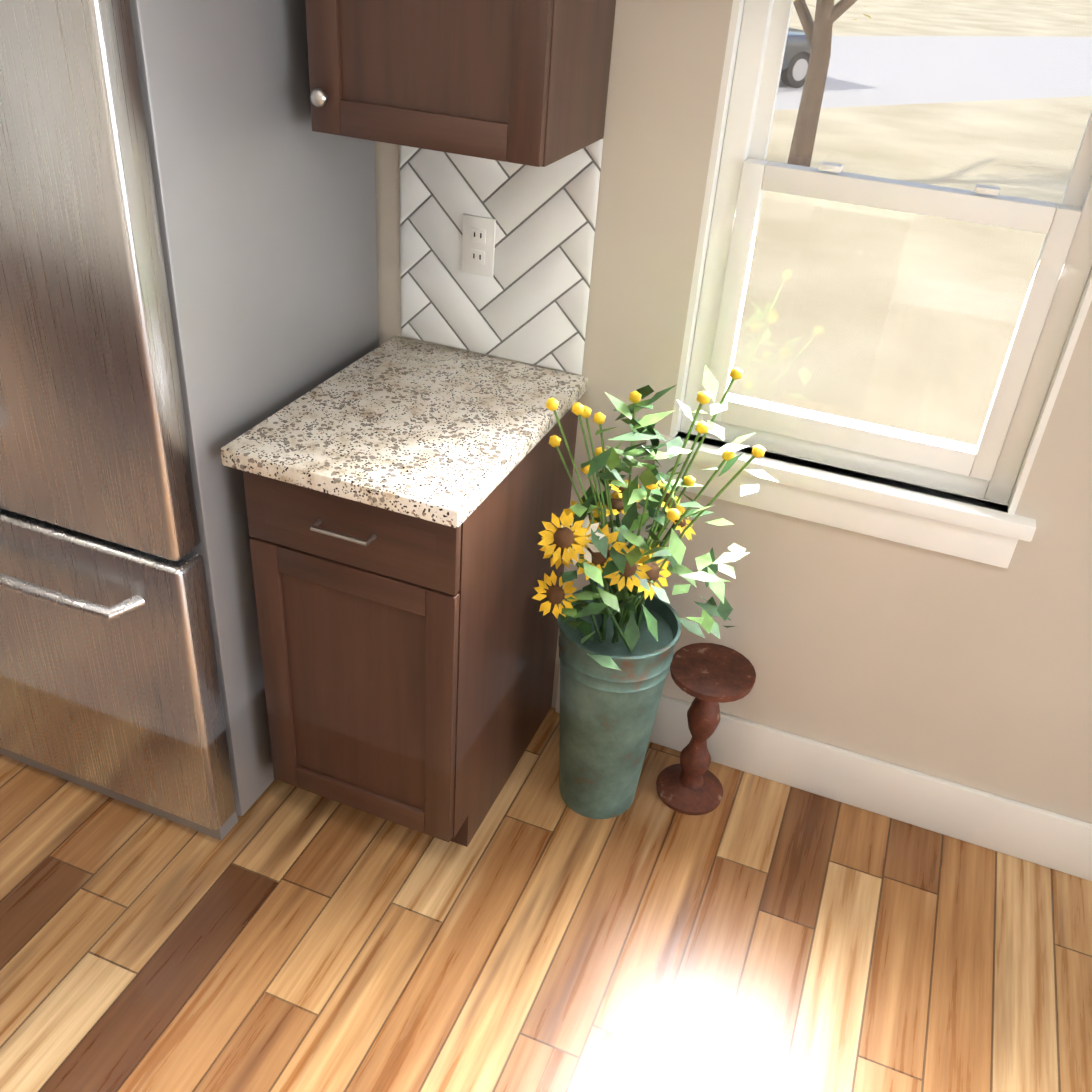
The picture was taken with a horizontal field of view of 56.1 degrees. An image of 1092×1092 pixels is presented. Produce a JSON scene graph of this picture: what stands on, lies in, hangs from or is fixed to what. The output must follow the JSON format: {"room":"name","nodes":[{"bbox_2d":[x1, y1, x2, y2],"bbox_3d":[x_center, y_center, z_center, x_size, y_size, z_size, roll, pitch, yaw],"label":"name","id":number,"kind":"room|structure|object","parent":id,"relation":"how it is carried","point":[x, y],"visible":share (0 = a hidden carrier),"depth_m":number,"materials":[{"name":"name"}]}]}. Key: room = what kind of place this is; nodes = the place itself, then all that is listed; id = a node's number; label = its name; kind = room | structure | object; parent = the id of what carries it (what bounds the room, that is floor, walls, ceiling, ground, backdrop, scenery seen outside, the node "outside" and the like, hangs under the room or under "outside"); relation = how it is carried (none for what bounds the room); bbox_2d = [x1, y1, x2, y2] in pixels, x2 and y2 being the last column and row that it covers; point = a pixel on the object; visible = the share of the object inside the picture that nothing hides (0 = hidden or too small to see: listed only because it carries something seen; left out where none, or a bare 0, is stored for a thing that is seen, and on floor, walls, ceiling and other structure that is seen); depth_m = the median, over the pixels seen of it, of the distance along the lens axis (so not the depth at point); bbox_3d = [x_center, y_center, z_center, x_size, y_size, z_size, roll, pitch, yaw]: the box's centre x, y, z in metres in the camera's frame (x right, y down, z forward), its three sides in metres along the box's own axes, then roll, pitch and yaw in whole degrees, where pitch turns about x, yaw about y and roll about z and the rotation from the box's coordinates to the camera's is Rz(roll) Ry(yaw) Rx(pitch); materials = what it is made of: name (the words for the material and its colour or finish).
{"room":"kitchen","nodes":[
{"label":"kitchen","id":0,"kind":"room"},
{"bbox_2d":[0,707,1091,1091],"bbox_3d":[-0.367,1.467,1.012,8.820,0.060,4.160,15,34,16],"label":"floor","id":1,"kind":"structure","parent":0,"point":[752,933],"depth_m":2.05,"materials":[{"name":"brown wood"}]},
{"bbox_2d":[0,0,378,839],"bbox_3d":[-0.972,-0.366,2.122,0.980,1.768,0.803,15,34,16],"label":"refrigerator","id":2,"kind":"object","parent":1,"relation":"on","point":[188,270],"visible":0.94,"depth_m":1.78,"materials":[{"name":"silver metal"}]},
{"bbox_2d":[243,399,579,846],"bbox_3d":[-0.272,0.140,2.233,0.430,0.890,0.631,15,34,16],"label":"base cabinet","id":3,"kind":"object","parent":1,"relation":"on","point":[408,663],"visible":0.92,"depth_m":2.00,"materials":[{"name":"brown wood"}]},
{"bbox_2d":[221,336,587,527],"bbox_3d":[-0.241,-0.249,1.986,0.460,0.035,0.633,15,34,16],"label":"countertop","id":4,"kind":"structure","parent":3,"relation":"on","point":[445,435],"depth_m":1.90,"materials":[{"name":"stone"}]},
{"bbox_2d":[532,364,777,818],"bbox_3d":[0.185,0.151,2.083,0.418,1.093,0.401,15,34,16],"label":"flower arrangement","id":5,"kind":"object","parent":1,"relation":"on","point":[620,632],"visible":1,"depth_m":2.03,"materials":[{"name":"green plant"}]},
{"bbox_2d":[656,643,755,814],"bbox_3d":[0.353,0.426,2.345,0.188,0.372,0.188,15,34,16],"label":"candle stand","id":6,"kind":"object","parent":1,"relation":"on","point":[709,677],"visible":1,"depth_m":2.29,"materials":[{"name":"brown wood"}]},
{"bbox_2d":[374,0,1091,823],"bbox_3d":[0.402,-0.572,1.972,8.940,2.460,0.120,15,34,16],"label":"wall","id":7,"kind":"structure","parent":0,"point":[956,670],"depth_m":2.14,"materials":[{"name":"paint"}]},
{"bbox_2d":[305,0,615,166],"bbox_3d":[-0.129,-1.065,1.626,0.430,0.790,0.350,15,34,16],"label":"upper cabinet","id":8,"kind":"object","parent":7,"relation":"attached to","point":[524,82],"visible":1,"depth_m":1.67,"materials":[{"name":"brown wood"}]},
{"bbox_2d":[399,139,603,374],"bbox_3d":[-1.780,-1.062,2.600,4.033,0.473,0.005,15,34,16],"label":"tile backsplash","id":9,"kind":"structure","parent":7,"relation":"attached to","point":[528,302],"depth_m":2.10,"materials":[{"name":"tile"}]},
{"bbox_2d":[462,214,495,276],"bbox_3d":[-0.139,-0.616,2.105,0.072,0.118,0.008,15,34,16],"label":"outlet","id":10,"kind":"object","parent":9,"relation":"attached to","point":[478,242],"visible":1,"depth_m":2.10,"materials":[{"name":"white plastic"}]},
{"bbox_2d":[555,667,1091,880],"bbox_3d":[2.183,0.940,1.971,4.640,0.150,0.016,15,34,16],"label":"baseboard","id":11,"kind":"structure","parent":7,"relation":"attached to","point":[1042,837],"depth_m":2.35,"materials":[{"name":"white wood"}]},
{"bbox_2d":[646,0,1091,568],"bbox_3d":[0.631,-0.608,1.824,0.770,1.270,0.155,15,34,16],"label":"window","id":12,"kind":"structure","parent":7,"relation":"in","point":[924,492],"depth_m":1.94,"materials":[{"name":"clear glass"}]},
{"label":"outside","id":13,"kind":"structure","parent":0,"visible":0},
{"bbox_2d":[728,0,1091,446],"bbox_3d":[-3.776,-13.329,26.488,190.000,0.100,175.000,15,34,16],"label":"ground","id":14,"kind":"structure","parent":13,"point":[822,403],"depth_m":12.55,"materials":[{"name":"beige"}]},
{"bbox_2d":[780,28,810,87],"bbox_3d":[3.749,-10.630,21.493,4.500,1.680,1.880,-16,38,-29],"label":"suv","id":15,"kind":"object","parent":14,"relation":"on","point":[794,68],"depth_m":21.63,"materials":[{"name":"paint"}]},
{"bbox_2d":[787,0,870,166],"bbox_3d":[3.702,-7.612,12.514,4.382,6.170,5.414,15,34,16],"label":"autumn tree","id":16,"kind":"object","parent":14,"relation":"on","point":[814,79],"depth_m":13.28,"materials":[{"name":"brown plant"}]}
]}

